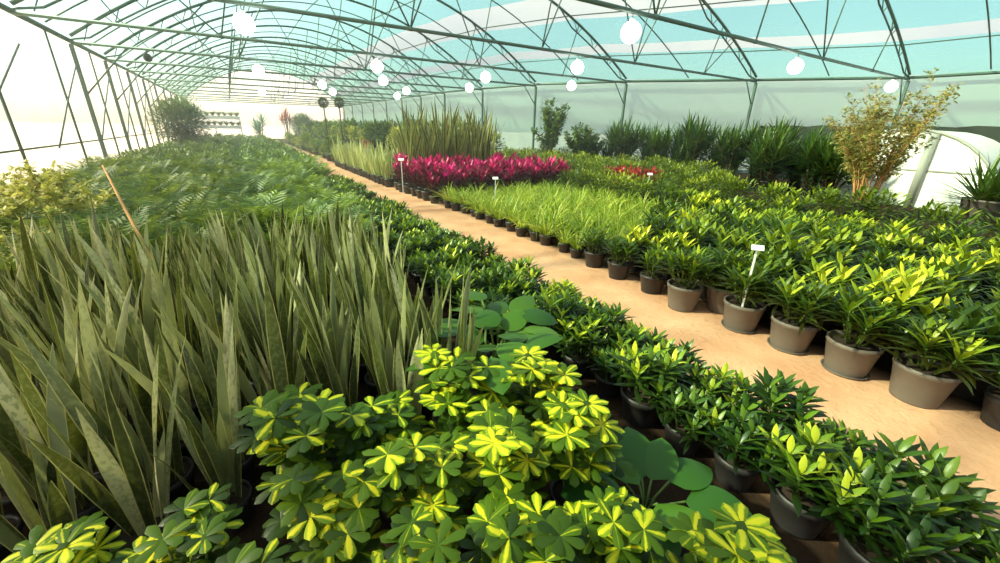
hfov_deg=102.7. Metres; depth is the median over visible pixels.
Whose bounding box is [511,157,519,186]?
cordyline
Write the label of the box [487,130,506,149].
pot plant
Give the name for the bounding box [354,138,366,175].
snake plant
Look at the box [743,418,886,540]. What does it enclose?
potted plant
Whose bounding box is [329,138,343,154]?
pot plant
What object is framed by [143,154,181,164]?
palm
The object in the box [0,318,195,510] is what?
snake plant
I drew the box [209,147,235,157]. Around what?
plant
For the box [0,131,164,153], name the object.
batten
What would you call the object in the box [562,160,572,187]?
cordyline
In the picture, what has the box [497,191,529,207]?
spider plant
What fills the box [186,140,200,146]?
plant
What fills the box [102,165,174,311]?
cane
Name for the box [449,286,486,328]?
potted plant
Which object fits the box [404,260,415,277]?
pot
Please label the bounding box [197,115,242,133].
plant shelf
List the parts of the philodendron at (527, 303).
stem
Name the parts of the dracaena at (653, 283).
stem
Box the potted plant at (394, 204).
[381,199,409,212]
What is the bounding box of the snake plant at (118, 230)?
[85,216,137,292]
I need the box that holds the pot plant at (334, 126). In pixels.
[330,123,341,137]
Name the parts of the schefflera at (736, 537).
stem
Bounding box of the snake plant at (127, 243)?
[119,224,186,300]
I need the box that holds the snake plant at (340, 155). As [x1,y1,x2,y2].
[339,142,345,168]
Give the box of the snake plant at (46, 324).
[0,258,88,353]
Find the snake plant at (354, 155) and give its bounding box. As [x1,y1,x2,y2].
[351,140,359,174]
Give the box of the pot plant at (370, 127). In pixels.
[361,118,386,149]
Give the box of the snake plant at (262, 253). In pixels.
[242,208,303,305]
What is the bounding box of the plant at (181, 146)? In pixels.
[174,143,194,149]
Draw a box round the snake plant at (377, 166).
[373,140,384,183]
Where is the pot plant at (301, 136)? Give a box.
[298,136,307,150]
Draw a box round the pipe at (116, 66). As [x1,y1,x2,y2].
[116,66,140,152]
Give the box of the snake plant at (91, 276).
[73,217,134,296]
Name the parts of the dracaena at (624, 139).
stem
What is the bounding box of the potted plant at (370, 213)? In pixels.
[359,213,386,237]
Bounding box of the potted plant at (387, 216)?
[383,214,399,231]
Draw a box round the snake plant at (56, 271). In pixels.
[0,228,72,333]
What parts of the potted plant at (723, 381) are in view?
stem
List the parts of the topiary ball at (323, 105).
stem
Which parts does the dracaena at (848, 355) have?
stem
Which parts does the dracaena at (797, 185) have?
stem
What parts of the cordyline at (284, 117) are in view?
stem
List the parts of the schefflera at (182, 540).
stem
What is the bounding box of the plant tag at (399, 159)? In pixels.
[398,158,403,192]
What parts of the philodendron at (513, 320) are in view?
stem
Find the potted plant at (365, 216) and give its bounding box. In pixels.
[349,210,373,219]
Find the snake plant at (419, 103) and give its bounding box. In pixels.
[404,103,431,145]
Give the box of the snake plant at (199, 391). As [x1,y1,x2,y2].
[101,294,256,483]
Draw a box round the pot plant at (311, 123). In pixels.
[304,121,316,136]
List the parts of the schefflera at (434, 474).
stem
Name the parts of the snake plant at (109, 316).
pot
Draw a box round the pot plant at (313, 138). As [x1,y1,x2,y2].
[309,137,323,154]
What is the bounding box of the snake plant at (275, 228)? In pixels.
[240,209,289,274]
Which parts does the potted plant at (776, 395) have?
stem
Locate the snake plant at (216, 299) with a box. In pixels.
[181,249,256,405]
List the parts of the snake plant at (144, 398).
pot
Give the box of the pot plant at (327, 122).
[322,120,335,138]
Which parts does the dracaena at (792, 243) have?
stem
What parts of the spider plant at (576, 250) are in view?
pot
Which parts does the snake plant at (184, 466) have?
pot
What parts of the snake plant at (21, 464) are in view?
pot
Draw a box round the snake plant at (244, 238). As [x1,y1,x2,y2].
[236,226,304,303]
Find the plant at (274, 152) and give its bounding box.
[272,149,284,156]
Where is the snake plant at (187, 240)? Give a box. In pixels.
[177,208,232,295]
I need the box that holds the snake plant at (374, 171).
[369,140,377,182]
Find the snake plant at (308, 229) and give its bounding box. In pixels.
[287,219,315,266]
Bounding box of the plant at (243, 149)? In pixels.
[233,146,249,152]
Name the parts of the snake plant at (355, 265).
pot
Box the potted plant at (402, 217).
[387,212,417,235]
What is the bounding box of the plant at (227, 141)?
[221,140,238,148]
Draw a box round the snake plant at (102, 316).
[71,266,135,408]
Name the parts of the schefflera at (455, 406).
stem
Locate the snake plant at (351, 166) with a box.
[348,143,355,172]
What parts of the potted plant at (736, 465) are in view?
stem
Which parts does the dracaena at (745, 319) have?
stem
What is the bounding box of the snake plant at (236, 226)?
[223,213,249,271]
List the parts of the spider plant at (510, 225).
pot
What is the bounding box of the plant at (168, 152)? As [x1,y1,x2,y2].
[157,151,192,159]
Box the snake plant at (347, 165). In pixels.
[344,144,352,170]
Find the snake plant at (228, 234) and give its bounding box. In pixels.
[208,209,247,272]
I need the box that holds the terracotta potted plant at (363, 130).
[358,125,374,147]
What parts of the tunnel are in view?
door post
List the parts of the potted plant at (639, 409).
stem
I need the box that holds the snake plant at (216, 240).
[187,217,240,264]
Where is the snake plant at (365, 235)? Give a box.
[352,220,402,295]
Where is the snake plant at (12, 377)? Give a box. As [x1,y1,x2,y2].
[0,302,78,446]
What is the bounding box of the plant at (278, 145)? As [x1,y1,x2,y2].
[274,142,290,148]
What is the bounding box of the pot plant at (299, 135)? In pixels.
[295,135,303,149]
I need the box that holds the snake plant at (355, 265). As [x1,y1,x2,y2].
[324,227,390,384]
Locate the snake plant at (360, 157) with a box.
[358,150,366,176]
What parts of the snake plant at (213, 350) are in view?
pot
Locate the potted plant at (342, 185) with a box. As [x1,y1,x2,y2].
[333,182,353,190]
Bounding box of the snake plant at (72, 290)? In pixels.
[23,255,80,334]
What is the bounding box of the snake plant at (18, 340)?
[0,273,94,385]
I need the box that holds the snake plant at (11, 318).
[0,255,56,361]
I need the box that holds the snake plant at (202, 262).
[167,230,212,322]
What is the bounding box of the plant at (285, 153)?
[274,152,292,157]
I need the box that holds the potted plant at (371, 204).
[362,200,385,218]
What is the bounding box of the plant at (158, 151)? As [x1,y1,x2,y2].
[146,147,166,154]
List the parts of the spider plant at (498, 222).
pot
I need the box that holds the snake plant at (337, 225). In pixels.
[314,200,342,297]
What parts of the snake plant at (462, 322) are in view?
pot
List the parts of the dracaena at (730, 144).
stem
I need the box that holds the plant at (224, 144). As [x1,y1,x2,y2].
[217,142,233,148]
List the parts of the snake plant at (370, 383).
pot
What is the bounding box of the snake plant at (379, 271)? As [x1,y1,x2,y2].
[352,213,412,329]
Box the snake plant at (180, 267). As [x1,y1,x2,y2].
[165,225,210,301]
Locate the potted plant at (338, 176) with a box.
[328,173,344,180]
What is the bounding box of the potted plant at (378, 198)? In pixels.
[374,195,392,204]
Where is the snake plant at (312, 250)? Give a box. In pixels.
[300,238,342,345]
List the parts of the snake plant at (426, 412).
pot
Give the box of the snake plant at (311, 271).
[280,236,327,305]
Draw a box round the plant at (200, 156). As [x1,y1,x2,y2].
[186,152,208,159]
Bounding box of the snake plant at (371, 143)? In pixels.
[369,143,375,158]
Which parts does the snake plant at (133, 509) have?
pot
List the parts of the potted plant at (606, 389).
stem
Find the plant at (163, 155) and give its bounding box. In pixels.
[156,153,186,160]
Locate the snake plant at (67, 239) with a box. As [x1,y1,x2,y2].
[42,212,86,265]
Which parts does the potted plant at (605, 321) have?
stem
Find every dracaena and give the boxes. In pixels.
[576,226,612,267]
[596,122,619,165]
[597,235,640,279]
[600,116,646,158]
[617,223,655,271]
[631,120,666,176]
[634,243,676,294]
[638,123,681,164]
[639,208,679,250]
[642,199,684,241]
[643,230,696,284]
[651,244,724,312]
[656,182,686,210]
[662,110,722,179]
[664,117,709,177]
[665,216,722,277]
[668,205,712,249]
[673,188,697,211]
[680,192,713,216]
[685,241,730,298]
[692,189,723,211]
[695,212,729,251]
[698,119,744,181]
[700,119,760,186]
[702,195,749,248]
[703,247,757,314]
[704,225,776,277]
[705,217,750,252]
[706,198,729,226]
[713,260,785,333]
[721,201,752,229]
[722,196,751,203]
[722,245,799,321]
[726,211,763,256]
[731,114,798,190]
[733,116,804,194]
[735,196,766,215]
[735,220,827,309]
[740,214,803,265]
[743,198,774,219]
[746,208,789,235]
[747,212,808,252]
[752,274,843,354]
[760,207,798,215]
[766,118,832,194]
[766,187,816,214]
[777,128,850,198]
[777,212,827,267]
[778,256,868,342]
[786,210,824,233]
[787,238,860,283]
[789,251,871,301]
[798,130,873,202]
[798,211,837,241]
[800,283,923,380]
[801,224,874,273]
[810,208,841,224]
[819,227,863,262]
[820,219,867,264]
[827,210,878,260]
[832,263,949,364]
[842,245,915,285]
[851,251,920,294]
[856,217,882,245]
[859,225,936,276]
[862,224,918,276]
[865,219,916,250]
[871,216,926,238]
[871,311,999,409]
[872,261,968,349]
[899,254,987,319]
[911,254,988,300]
[916,148,999,232]
[918,296,999,399]
[919,235,999,305]
[920,224,983,263]
[921,243,987,275]
[923,219,996,260]
[934,295,999,356]
[968,349,999,431]
[973,287,999,338]
[974,232,999,272]
[974,245,999,305]
[975,247,999,292]
[976,265,999,302]
[982,272,999,301]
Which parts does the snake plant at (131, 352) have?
pot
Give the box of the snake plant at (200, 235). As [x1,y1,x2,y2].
[183,223,217,282]
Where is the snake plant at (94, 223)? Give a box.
[43,200,112,310]
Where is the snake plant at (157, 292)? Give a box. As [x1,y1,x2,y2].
[134,234,200,359]
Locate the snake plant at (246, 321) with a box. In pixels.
[221,242,306,381]
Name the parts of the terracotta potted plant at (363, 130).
pot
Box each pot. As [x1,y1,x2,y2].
[381,485,408,521]
[389,248,398,264]
[394,181,400,189]
[397,183,408,191]
[403,185,413,193]
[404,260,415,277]
[410,187,420,195]
[412,269,425,286]
[415,188,425,198]
[420,274,437,296]
[421,190,433,200]
[429,195,439,203]
[431,287,446,306]
[444,292,460,318]
[459,450,476,487]
[469,388,498,407]
[479,328,504,344]
[541,325,570,360]
[549,479,566,508]
[562,344,594,378]
[584,248,606,267]
[594,332,616,358]
[595,366,624,398]
[607,258,631,279]
[620,381,665,428]
[623,250,647,271]
[624,494,656,509]
[640,270,666,294]
[660,266,680,284]
[663,415,706,456]
[667,278,703,312]
[697,277,716,298]
[707,280,738,314]
[713,440,761,492]
[723,294,766,332]
[736,287,776,321]
[745,410,797,458]
[769,468,831,540]
[770,311,819,353]
[791,309,842,342]
[823,330,884,378]
[837,516,926,562]
[852,320,903,364]
[888,352,964,409]
[944,349,997,399]
[957,197,999,229]
[980,385,999,431]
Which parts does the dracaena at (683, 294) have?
stem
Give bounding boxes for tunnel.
[808,128,999,210]
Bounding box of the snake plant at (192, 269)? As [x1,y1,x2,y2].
[176,255,201,348]
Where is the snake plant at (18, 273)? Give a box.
[5,262,20,304]
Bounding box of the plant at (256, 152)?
[249,149,272,159]
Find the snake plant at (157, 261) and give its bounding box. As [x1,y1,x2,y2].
[130,225,176,323]
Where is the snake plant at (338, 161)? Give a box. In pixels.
[331,136,341,166]
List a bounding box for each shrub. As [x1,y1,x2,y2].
[0,158,93,228]
[0,163,53,228]
[0,199,32,227]
[0,215,49,263]
[0,226,85,262]
[1,177,116,223]
[146,94,213,143]
[288,112,312,135]
[503,149,516,157]
[520,146,538,156]
[520,150,534,157]
[531,97,570,151]
[538,150,561,162]
[538,153,559,180]
[554,147,572,153]
[554,169,581,191]
[555,151,572,165]
[563,121,598,156]
[563,159,585,189]
[567,152,589,166]
[568,157,589,184]
[569,168,604,198]
[571,166,602,190]
[573,150,587,158]
[577,158,610,192]
[586,155,607,172]
[586,171,617,198]
[588,133,604,155]
[588,165,616,195]
[604,173,639,206]
[605,158,621,168]
[608,168,633,199]
[613,154,626,160]
[615,158,643,178]
[621,155,641,167]
[624,173,659,201]
[625,181,660,206]
[633,159,652,185]
[643,166,667,188]
[644,154,662,163]
[646,156,674,188]
[646,178,676,206]
[648,156,672,168]
[651,170,678,201]
[660,162,687,192]
[668,169,699,203]
[670,161,692,183]
[674,164,707,189]
[675,175,714,211]
[682,159,701,175]
[686,160,720,189]
[693,168,728,207]
[707,167,733,194]
[707,174,741,201]
[708,172,761,199]
[749,180,801,209]
[789,183,854,217]
[834,182,919,241]
[898,198,991,258]
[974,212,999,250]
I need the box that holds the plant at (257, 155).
[248,151,270,160]
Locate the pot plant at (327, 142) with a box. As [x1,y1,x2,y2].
[321,134,341,161]
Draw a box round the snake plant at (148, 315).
[35,229,167,361]
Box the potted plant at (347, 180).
[335,177,354,183]
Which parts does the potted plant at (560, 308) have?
stem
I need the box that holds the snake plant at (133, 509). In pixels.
[8,326,185,551]
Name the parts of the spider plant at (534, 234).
pot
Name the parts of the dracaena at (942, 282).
stem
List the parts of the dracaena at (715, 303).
stem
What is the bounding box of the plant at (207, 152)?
[190,149,211,158]
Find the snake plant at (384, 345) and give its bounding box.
[347,268,427,402]
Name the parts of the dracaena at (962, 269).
stem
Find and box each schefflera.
[1,511,125,562]
[107,482,246,562]
[215,538,290,562]
[229,382,365,504]
[261,459,389,562]
[328,390,428,521]
[362,431,478,551]
[370,504,467,562]
[413,343,508,487]
[458,482,588,562]
[461,399,560,505]
[493,346,581,477]
[529,389,636,508]
[554,485,669,562]
[665,502,796,562]
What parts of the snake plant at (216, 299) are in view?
pot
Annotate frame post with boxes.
[43,30,87,159]
[68,44,107,157]
[88,52,120,156]
[103,60,132,151]
[126,71,148,147]
[142,79,160,143]
[153,85,168,140]
[444,94,445,115]
[481,91,483,127]
[532,87,536,149]
[616,84,627,157]
[737,83,757,172]
[891,81,909,126]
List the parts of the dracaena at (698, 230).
stem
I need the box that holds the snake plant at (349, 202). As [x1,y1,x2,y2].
[333,202,359,229]
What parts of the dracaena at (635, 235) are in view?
stem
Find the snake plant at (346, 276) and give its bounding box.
[335,241,378,351]
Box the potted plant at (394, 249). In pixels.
[390,241,414,270]
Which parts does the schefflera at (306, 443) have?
stem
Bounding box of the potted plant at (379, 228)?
[367,217,396,245]
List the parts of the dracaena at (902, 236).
stem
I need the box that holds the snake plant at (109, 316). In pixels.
[0,276,142,439]
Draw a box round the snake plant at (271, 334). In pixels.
[200,271,306,467]
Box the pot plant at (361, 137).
[355,129,369,146]
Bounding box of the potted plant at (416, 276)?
[404,250,430,286]
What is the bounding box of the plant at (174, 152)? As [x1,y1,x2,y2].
[166,150,188,158]
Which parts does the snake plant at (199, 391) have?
pot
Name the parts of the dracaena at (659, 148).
stem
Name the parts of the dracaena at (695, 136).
stem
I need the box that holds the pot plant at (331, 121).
[320,121,333,139]
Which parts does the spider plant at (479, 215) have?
pot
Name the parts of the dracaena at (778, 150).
stem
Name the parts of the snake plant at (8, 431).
pot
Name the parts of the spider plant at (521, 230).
pot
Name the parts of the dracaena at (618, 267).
stem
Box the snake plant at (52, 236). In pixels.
[16,215,60,278]
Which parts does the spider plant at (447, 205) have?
pot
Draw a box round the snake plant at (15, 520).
[0,494,23,562]
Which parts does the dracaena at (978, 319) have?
stem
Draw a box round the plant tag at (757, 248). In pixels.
[741,244,763,306]
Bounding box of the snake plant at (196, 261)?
[165,233,259,369]
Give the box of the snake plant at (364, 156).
[362,143,371,178]
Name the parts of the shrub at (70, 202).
stem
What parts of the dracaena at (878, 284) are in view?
stem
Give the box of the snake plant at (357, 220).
[325,207,362,277]
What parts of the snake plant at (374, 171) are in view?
pot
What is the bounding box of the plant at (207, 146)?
[193,144,214,151]
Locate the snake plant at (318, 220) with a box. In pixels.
[271,204,320,245]
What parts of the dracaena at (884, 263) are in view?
stem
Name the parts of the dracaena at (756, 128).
stem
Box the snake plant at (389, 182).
[380,150,393,186]
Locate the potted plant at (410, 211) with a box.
[396,208,415,215]
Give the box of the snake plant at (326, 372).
[288,269,359,447]
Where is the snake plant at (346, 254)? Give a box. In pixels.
[326,227,367,322]
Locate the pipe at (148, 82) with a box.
[148,82,163,141]
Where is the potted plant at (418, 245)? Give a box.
[392,234,434,277]
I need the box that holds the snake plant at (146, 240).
[100,220,154,318]
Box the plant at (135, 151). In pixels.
[120,148,150,156]
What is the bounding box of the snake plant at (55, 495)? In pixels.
[0,342,93,553]
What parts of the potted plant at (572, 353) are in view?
stem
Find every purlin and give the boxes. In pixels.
[101,0,188,84]
[189,0,212,74]
[268,0,317,64]
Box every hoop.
[44,0,578,80]
[88,0,504,81]
[119,1,460,86]
[136,18,430,91]
[148,31,409,94]
[158,42,392,97]
[171,50,374,96]
[176,57,366,101]
[181,62,355,102]
[188,67,325,91]
[622,0,688,77]
[789,0,829,75]
[985,0,991,69]
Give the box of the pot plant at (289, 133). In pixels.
[284,132,293,144]
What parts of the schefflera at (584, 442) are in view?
stem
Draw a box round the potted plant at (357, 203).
[347,200,370,209]
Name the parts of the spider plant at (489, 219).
pot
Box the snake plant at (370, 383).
[336,257,397,400]
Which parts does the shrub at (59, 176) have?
stem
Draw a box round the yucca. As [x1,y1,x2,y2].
[249,111,271,134]
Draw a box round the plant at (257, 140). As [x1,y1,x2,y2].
[252,139,267,146]
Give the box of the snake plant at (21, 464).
[0,277,116,536]
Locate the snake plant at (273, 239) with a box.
[242,230,296,348]
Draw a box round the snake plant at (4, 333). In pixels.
[0,303,35,380]
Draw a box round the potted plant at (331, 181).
[329,179,339,185]
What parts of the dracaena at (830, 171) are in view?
stem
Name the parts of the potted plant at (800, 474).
stem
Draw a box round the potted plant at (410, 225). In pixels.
[394,216,423,235]
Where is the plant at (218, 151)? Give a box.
[215,149,237,155]
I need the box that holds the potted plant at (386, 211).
[374,207,400,219]
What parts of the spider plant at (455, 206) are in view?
pot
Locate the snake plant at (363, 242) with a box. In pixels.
[333,204,365,258]
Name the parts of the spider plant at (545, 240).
pot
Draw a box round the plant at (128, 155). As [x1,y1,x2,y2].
[110,154,135,161]
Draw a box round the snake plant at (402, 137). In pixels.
[393,103,423,164]
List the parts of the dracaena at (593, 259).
stem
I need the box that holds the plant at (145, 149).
[137,146,154,155]
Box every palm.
[0,198,43,232]
[0,206,86,235]
[0,233,90,277]
[1,215,167,269]
[2,226,114,263]
[23,200,113,220]
[27,207,128,263]
[32,213,172,268]
[34,166,85,182]
[39,203,177,240]
[40,182,114,205]
[55,164,105,171]
[62,159,121,170]
[62,181,120,201]
[64,164,117,182]
[64,172,109,185]
[65,178,99,191]
[72,155,126,166]
[76,162,125,176]
[83,175,136,185]
[84,194,144,212]
[92,165,151,177]
[92,198,135,217]
[93,153,139,165]
[94,179,161,208]
[94,181,149,195]
[97,173,162,186]
[99,169,143,183]
[104,208,173,225]
[104,221,223,264]
[110,190,193,214]
[112,175,169,189]
[113,198,180,221]
[116,169,171,180]
[116,181,189,211]
[121,178,188,203]
[123,162,155,174]
[124,164,181,176]
[124,197,219,232]
[124,221,188,265]
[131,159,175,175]
[134,189,239,231]
[135,174,195,186]
[139,221,198,266]
[141,172,196,192]
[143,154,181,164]
[152,211,262,251]
[155,195,216,208]
[156,165,201,178]
[157,155,200,169]
[159,180,225,196]
[162,192,219,211]
[167,228,241,258]
[170,156,213,163]
[175,198,258,230]
[178,167,230,183]
[184,159,224,170]
[184,176,218,191]
[184,197,247,222]
[185,174,221,185]
[192,157,218,166]
[194,164,247,183]
[194,177,236,190]
[195,163,238,174]
[200,182,238,198]
[203,182,247,198]
[206,159,240,169]
[206,192,242,210]
[207,186,249,202]
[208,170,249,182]
[211,219,302,254]
[213,175,280,192]
[214,189,295,241]
[218,155,263,164]
[219,189,292,207]
[219,192,307,253]
[221,177,289,198]
[222,196,300,209]
[224,162,254,174]
[226,157,260,170]
[230,169,278,185]
[231,169,271,177]
[237,175,276,191]
[241,161,279,171]
[245,158,288,173]
[251,167,293,191]
[254,172,298,182]
[257,175,309,197]
[258,155,292,161]
[258,202,348,237]
[262,160,307,175]
[265,166,313,178]
[267,192,328,207]
[269,202,320,221]
[270,173,330,196]
[279,169,314,181]
[280,158,309,168]
[282,174,321,188]
[283,197,317,216]
[285,182,337,200]
[285,222,327,241]
[287,160,324,175]
[289,155,320,163]
[289,186,340,202]
[289,194,371,216]
[297,192,346,203]
[299,159,331,168]
[304,164,336,176]
[308,190,362,217]
[309,203,373,237]
[313,207,378,243]
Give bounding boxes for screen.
[748,125,999,180]
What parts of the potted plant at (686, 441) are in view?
stem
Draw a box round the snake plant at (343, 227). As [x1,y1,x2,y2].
[320,213,357,295]
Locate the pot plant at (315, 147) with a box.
[313,137,326,155]
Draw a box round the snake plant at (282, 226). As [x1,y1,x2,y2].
[233,200,299,263]
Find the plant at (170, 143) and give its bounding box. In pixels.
[161,141,177,146]
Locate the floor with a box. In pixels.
[23,139,999,562]
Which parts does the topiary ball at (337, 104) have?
stem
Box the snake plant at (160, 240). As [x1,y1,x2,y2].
[131,225,186,278]
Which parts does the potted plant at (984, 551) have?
stem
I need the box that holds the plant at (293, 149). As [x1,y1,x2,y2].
[284,147,301,155]
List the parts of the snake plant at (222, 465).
pot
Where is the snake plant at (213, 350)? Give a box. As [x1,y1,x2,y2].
[152,297,253,437]
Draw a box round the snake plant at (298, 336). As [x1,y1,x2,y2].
[243,251,303,395]
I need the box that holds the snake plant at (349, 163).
[344,148,351,171]
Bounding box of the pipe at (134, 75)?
[134,75,153,144]
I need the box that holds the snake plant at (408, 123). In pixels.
[402,108,438,159]
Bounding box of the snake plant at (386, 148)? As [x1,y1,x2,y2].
[386,148,397,180]
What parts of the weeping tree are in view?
pot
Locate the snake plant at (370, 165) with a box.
[363,143,375,180]
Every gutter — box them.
[0,2,184,99]
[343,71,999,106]
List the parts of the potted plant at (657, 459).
stem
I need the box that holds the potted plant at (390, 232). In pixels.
[376,228,397,247]
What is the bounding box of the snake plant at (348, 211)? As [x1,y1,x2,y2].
[343,211,375,267]
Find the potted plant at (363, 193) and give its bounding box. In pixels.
[356,189,378,200]
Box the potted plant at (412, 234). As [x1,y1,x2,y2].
[403,227,427,253]
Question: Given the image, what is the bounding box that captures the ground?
[16,122,166,156]
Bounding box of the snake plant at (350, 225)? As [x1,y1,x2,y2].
[319,208,361,315]
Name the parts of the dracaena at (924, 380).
stem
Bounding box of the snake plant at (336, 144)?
[336,144,343,167]
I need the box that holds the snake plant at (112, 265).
[71,225,166,357]
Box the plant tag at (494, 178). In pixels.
[493,177,497,197]
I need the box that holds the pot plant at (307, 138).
[304,135,318,153]
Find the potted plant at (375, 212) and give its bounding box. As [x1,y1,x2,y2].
[370,204,397,216]
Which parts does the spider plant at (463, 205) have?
pot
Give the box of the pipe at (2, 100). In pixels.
[0,92,28,163]
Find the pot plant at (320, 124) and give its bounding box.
[314,120,324,138]
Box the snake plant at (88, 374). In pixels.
[17,277,132,475]
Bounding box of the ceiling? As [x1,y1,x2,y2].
[305,0,999,96]
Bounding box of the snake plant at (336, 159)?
[332,135,340,166]
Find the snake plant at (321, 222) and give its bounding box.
[320,211,334,276]
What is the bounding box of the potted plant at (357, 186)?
[350,181,368,191]
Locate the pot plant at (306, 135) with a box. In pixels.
[298,131,310,150]
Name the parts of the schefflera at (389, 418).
stem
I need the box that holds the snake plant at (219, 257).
[189,210,251,298]
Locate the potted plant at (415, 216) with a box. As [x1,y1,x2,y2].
[406,212,421,220]
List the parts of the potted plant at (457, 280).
stem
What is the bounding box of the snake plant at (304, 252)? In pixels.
[264,222,323,284]
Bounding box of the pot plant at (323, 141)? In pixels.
[317,138,329,154]
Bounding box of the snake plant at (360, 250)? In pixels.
[352,232,406,298]
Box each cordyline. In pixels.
[278,107,293,138]
[390,151,411,191]
[390,153,405,189]
[399,158,413,193]
[406,163,420,195]
[410,157,426,198]
[416,154,435,200]
[418,155,432,188]
[423,158,437,189]
[425,171,443,203]
[431,153,442,184]
[431,159,442,194]
[434,161,452,199]
[439,163,457,198]
[445,157,460,189]
[451,165,460,198]
[452,154,462,185]
[454,164,472,195]
[458,154,474,190]
[464,160,477,196]
[466,160,475,187]
[471,157,485,189]
[473,164,489,195]
[482,159,495,195]
[486,153,502,182]
[487,159,505,194]
[492,151,504,159]
[492,158,506,191]
[496,155,510,187]
[501,168,515,190]
[504,165,514,187]
[507,151,515,162]
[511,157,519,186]
[512,161,526,189]
[517,159,529,187]
[523,158,532,184]
[526,157,543,188]
[527,153,538,180]
[529,164,541,186]
[538,163,551,187]
[543,158,555,187]
[544,155,556,183]
[551,157,567,189]
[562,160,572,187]
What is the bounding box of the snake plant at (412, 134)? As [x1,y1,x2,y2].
[386,105,423,180]
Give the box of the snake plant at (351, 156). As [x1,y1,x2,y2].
[348,142,358,173]
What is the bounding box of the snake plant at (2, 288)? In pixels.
[0,219,45,300]
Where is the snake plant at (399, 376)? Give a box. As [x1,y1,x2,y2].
[368,294,441,440]
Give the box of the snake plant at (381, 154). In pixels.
[377,146,388,185]
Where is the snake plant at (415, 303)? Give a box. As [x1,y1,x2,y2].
[382,255,422,361]
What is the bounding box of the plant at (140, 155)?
[129,153,158,163]
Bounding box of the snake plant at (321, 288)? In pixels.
[283,234,352,378]
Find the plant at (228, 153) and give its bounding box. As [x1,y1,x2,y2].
[228,153,250,161]
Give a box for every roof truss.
[9,0,626,103]
[68,0,535,103]
[103,0,482,105]
[126,10,444,105]
[142,25,420,108]
[153,36,401,110]
[162,46,385,110]
[170,53,372,111]
[176,59,361,112]
[180,64,350,111]
[185,69,342,112]
[207,0,756,104]
[576,0,910,104]
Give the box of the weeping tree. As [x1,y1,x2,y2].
[822,67,963,218]
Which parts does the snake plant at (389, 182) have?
pot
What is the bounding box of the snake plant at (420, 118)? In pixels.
[387,104,424,157]
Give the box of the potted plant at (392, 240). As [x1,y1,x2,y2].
[379,233,404,264]
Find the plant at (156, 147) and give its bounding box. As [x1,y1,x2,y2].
[143,145,163,153]
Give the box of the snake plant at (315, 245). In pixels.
[279,226,318,281]
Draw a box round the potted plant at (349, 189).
[344,189,358,194]
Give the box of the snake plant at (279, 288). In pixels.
[227,250,292,353]
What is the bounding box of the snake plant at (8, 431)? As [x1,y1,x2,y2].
[0,337,38,525]
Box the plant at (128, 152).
[122,149,147,157]
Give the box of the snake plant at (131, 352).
[77,266,201,425]
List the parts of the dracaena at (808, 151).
stem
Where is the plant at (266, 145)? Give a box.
[258,142,274,150]
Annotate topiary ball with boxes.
[317,97,331,160]
[333,97,344,139]
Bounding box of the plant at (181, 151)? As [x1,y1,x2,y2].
[168,147,193,155]
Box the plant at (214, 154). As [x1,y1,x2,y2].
[204,151,231,162]
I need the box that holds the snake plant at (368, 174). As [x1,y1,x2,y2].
[364,153,370,179]
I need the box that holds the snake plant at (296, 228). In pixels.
[275,204,323,241]
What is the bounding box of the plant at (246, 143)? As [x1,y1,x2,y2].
[237,143,253,148]
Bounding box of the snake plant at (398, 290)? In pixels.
[386,252,459,378]
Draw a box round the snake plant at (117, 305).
[74,220,127,332]
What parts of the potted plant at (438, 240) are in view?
stem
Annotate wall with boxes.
[0,17,183,189]
[188,70,342,138]
[344,70,999,172]
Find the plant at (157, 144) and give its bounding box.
[152,143,170,148]
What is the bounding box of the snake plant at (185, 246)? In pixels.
[158,208,219,285]
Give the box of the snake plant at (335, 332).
[305,271,351,401]
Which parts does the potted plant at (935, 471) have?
stem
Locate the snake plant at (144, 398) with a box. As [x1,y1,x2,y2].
[99,286,194,463]
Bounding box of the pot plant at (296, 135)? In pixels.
[292,134,302,148]
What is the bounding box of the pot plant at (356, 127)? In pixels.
[352,125,366,145]
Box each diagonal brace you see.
[0,43,19,91]
[58,65,76,148]
[102,77,109,137]
[128,85,130,135]
[145,91,145,132]
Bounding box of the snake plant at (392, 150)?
[383,142,393,174]
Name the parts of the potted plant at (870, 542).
stem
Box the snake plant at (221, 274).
[186,231,244,293]
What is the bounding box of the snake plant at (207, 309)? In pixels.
[181,260,255,381]
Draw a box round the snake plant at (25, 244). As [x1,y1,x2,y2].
[3,212,37,302]
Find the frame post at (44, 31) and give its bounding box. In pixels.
[43,30,87,159]
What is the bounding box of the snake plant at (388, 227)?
[344,207,391,264]
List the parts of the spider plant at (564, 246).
pot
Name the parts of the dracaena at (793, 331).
stem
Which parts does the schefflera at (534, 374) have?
stem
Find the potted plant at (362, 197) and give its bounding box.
[350,195,366,200]
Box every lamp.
[143,51,152,61]
[232,5,254,34]
[252,63,263,75]
[259,87,265,95]
[318,78,326,88]
[329,87,335,94]
[371,58,382,72]
[378,72,387,85]
[394,92,399,98]
[403,86,409,94]
[465,82,472,91]
[480,68,490,82]
[567,79,575,90]
[571,56,583,73]
[621,16,640,43]
[787,54,803,73]
[884,77,898,91]
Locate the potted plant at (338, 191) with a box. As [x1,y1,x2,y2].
[330,188,347,195]
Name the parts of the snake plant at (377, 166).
pot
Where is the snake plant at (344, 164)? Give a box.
[338,140,350,169]
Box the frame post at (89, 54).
[88,52,120,156]
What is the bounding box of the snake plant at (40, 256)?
[11,219,85,313]
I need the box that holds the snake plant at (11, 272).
[0,263,15,286]
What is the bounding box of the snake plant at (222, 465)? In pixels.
[148,325,252,537]
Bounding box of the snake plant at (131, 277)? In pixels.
[88,230,167,325]

